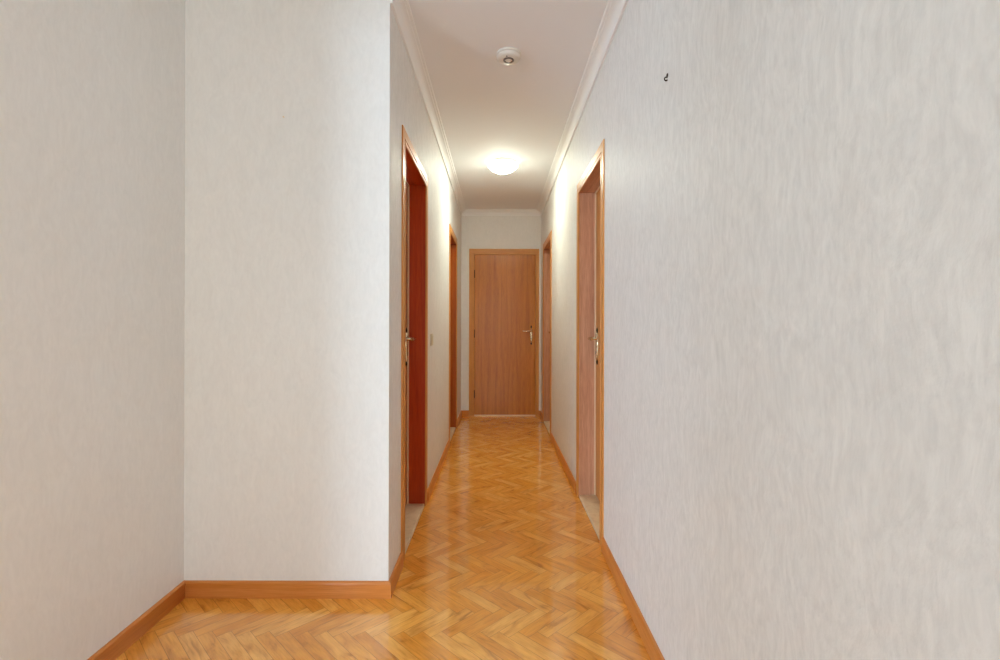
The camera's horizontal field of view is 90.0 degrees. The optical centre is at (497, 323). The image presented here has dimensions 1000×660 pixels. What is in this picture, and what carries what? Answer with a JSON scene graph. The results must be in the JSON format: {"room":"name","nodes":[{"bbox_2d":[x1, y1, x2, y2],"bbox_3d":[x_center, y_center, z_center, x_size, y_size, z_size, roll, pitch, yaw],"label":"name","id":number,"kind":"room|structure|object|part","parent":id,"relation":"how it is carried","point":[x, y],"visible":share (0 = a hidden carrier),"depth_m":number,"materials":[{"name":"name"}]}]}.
{"room":"apartment hallway","nodes":[
{"label":"apartment hallway","id":0,"kind":"room"},
{"bbox_2d":[0,0,184,659],"bbox_3d":[-1.385,-0.136,1.623,0.160,2.545,1.245,0,0,0],"label":"wall","id":1,"kind":"structure","parent":0,"point":[92,92],"depth_m":1.60,"materials":[{"name":"paint"}]},
{"bbox_2d":[87,581,184,659],"bbox_3d":[-1.301,1.103,1.542,0.013,0.068,1.085,0,0,0],"label":"baseboard","id":2,"kind":"structure","parent":1,"relation":"attached to","point":[121,642],"depth_m":1.81,"materials":[{"name":"brown wood"}]},
{"bbox_2d":[184,0,389,580],"bbox_3d":[-0.878,-0.135,2.165,0.853,2.545,0.160,0,0,0],"label":"wall","id":3,"kind":"structure","parent":0,"point":[286,346],"depth_m":2.08,"materials":[{"name":"paint"}]},
{"bbox_2d":[184,580,390,598],"bbox_3d":[-0.875,1.104,2.079,0.866,0.068,0.013,0,0,0],"label":"baseboard","id":4,"kind":"structure","parent":3,"relation":"attached to","point":[255,589],"depth_m":2.07,"materials":[{"name":"brown wood"}]},
{"bbox_2d":[115,416,650,659],"bbox_3d":[-4.334,1.189,0.098,10.058,0.120,12.516,0,0,0],"label":"floor","id":5,"kind":"structure","parent":0,"point":[504,560],"depth_m":2.06,"materials":[{"name":"brown wood"}]},
{"bbox_2d":[388,5,460,580],"bbox_3d":[-0.532,-0.134,4.221,0.160,2.545,4.271,0,0,0],"label":"wall","id":6,"kind":"structure","parent":0,"point":[407,108],"depth_m":3.08,"materials":[{"name":"paint"}]},
{"bbox_2d":[389,552,402,596],"bbox_3d":[-0.448,1.105,2.211,0.013,0.068,0.277,0,0,0],"label":"baseboard","id":7,"kind":"structure","parent":6,"relation":"attached to","point":[393,579],"depth_m":2.19,"materials":[{"name":"brown wood"}]},
{"bbox_2d":[401,125,427,562],"bbox_3d":[-0.528,0.111,2.775,0.168,2.095,0.851,0,0,0],"label":"door","id":8,"kind":"structure","parent":6,"relation":"in","point":[414,239],"depth_m":3.13,"materials":[{"name":"orange wood"}]},
{"bbox_3d":[-0.559,0.142,3.076,0.012,0.196,0.037,0,0,0],"label":"handle","id":9,"kind":"part","parent":8,"relation":"part of","materials":[{"name":"silver metal"}]},
{"bbox_3d":[-0.528,0.092,3.029,0.065,0.030,0.125,0,0,0],"label":"lever","id":10,"kind":"part","parent":8,"relation":"part of","materials":[{"name":"silver metal"}]},
{"bbox_2d":[390,0,465,215],"bbox_3d":[-0.418,-1.373,4.141,0.061,0.067,4.111,0,0,0],"label":"crown molding","id":11,"kind":"structure","parent":6,"relation":"attached to","point":[401,9],"depth_m":2.85,"materials":[{"name":"white paint"}]},
{"bbox_2d":[430,334,432,345],"bbox_3d":[-0.446,0.107,3.405,0.013,0.080,0.080,0,0,0],"label":"light switch","id":12,"kind":"object","parent":6,"relation":"attached to","point":[431,335],"visible":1,"depth_m":3.37,"materials":[{"name":"beige plastic"}]},
{"bbox_2d":[427,439,449,501],"bbox_3d":[-0.448,1.105,3.930,0.013,0.068,1.460,0,0,0],"label":"baseboard","id":13,"kind":"structure","parent":6,"relation":"attached to","point":[442,459],"depth_m":3.68,"materials":[{"name":"brown wood"}]},
{"bbox_2d":[449,224,456,440],"bbox_3d":[-0.528,0.111,5.090,0.168,2.095,0.860,0,0,0],"label":"door","id":14,"kind":"structure","parent":6,"relation":"in","point":[452,237],"depth_m":5.45,"materials":[{"name":"orange wood"}]},
{"bbox_2d":[457,411,461,426],"bbox_3d":[-0.448,1.105,5.858,0.013,0.068,0.676,0,0,0],"label":"baseboard","id":15,"kind":"structure","parent":6,"relation":"attached to","point":[460,414],"depth_m":5.81,"materials":[{"name":"brown wood"}]},
{"bbox_2d":[461,216,540,410],"bbox_3d":[0.043,-0.132,6.276,0.990,2.545,0.160,0,0,0],"label":"wall","id":16,"kind":"structure","parent":0,"point":[477,232],"depth_m":6.20,"materials":[{"name":"paint"}]},
{"bbox_2d":[461,410,468,415],"bbox_3d":[-0.405,1.105,6.189,0.099,0.068,0.013,0,0,0],"label":"baseboard","id":17,"kind":"structure","parent":16,"relation":"attached to","point":[464,412],"depth_m":6.18,"materials":[{"name":"brown wood"}]},
{"bbox_2d":[462,209,539,215],"bbox_3d":[0.046,-1.371,6.165,0.990,0.067,0.061,0,0,0],"label":"crown molding","id":18,"kind":"structure","parent":16,"relation":"attached to","point":[468,212],"depth_m":6.18,"materials":[{"name":"white paint"}]},
{"bbox_2d":[469,249,538,415],"bbox_3d":[0.080,0.115,6.223,0.867,2.091,0.186,0,0,0],"label":"door","id":19,"kind":"structure","parent":16,"relation":"in","point":[503,283],"depth_m":6.20,"materials":[{"name":"orange wood"}]},
{"bbox_2d":[408,0,607,209],"bbox_3d":[-4.327,-1.476,0.098,10.058,0.120,12.516,0,0,0],"label":"ceiling","id":20,"kind":"structure","parent":0,"point":[489,109],"depth_m":2.90,"materials":[{"name":"white paint"}]},
{"bbox_2d":[488,157,517,173],"bbox_3d":[0.048,-1.355,4.327,0.260,0.099,0.265,0,0,0],"label":"ceiling lamp","id":21,"kind":"object","parent":20,"relation":"attached to","point":[501,165],"visible":1,"depth_m":4.25,"materials":[{"name":"white glass"}]},
{"bbox_3d":[0.048,-1.391,4.330,0.240,0.027,0.240,0,0,0],"label":"plate","id":22,"kind":"part","parent":21,"relation":"part of","materials":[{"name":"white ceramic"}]},
{"bbox_2d":[496,47,520,64],"bbox_3d":[0.057,-1.385,2.600,0.132,0.039,0.132,0,0,0],"label":"smoke detector","id":23,"kind":"object","parent":20,"relation":"attached to","point":[506,55],"visible":1,"depth_m":2.57,"materials":[{"name":"beige plastic"}]},
{"bbox_2d":[541,0,999,659],"bbox_3d":[0.618,-0.131,2.628,0.160,2.545,7.456,0,0,0],"label":"wall","id":24,"kind":"structure","parent":0,"point":[802,220],"depth_m":0.91,"materials":[{"name":"paint"}]},
{"bbox_2d":[542,230,551,433],"bbox_3d":[0.614,0.114,5.430,0.168,2.095,0.900,0,0,0],"label":"door","id":25,"kind":"structure","parent":24,"relation":"in","point":[547,246],"depth_m":5.81,"materials":[{"name":"orange wood"}]},
{"bbox_2d":[550,432,575,492],"bbox_3d":[0.529,1.107,4.175,0.013,0.068,1.610,0,0,0],"label":"baseboard","id":26,"kind":"structure","parent":24,"relation":"attached to","point":[568,472],"depth_m":3.93,"materials":[{"name":"brown wood"}]},
{"bbox_2d":[537,0,627,215],"bbox_3d":[0.511,-1.370,0.098,0.061,0.067,12.196,0,0,0],"label":"crown molding","id":27,"kind":"structure","parent":24,"relation":"attached to","point":[614,10],"depth_m":2.84,"materials":[{"name":"white paint"}]},
{"bbox_2d":[576,139,604,545],"bbox_3d":[0.614,0.114,2.946,0.168,2.095,0.849,0,0,0],"label":"door","id":28,"kind":"structure","parent":24,"relation":"in","point":[591,186],"depth_m":3.30,"materials":[{"name":"orange wood"}]},
{"bbox_3d":[0.614,0.095,3.199,0.065,0.030,0.125,0,0,0],"label":"lever","id":29,"kind":"part","parent":28,"relation":"part of","materials":[{"name":"silver metal"}]},
{"bbox_3d":[0.644,0.145,3.246,0.012,0.196,0.037,0,0,0],"label":"handle","id":30,"kind":"part","parent":28,"relation":"part of","materials":[{"name":"silver metal"}]},
{"bbox_2d":[601,537,664,659],"bbox_3d":[0.529,1.107,-1.740,0.013,0.068,8.521,0,0,0],"label":"baseboard","id":31,"kind":"structure","parent":24,"relation":"attached to","point":[652,648],"depth_m":1.94,"materials":[{"name":"brown wood"}]}
]}

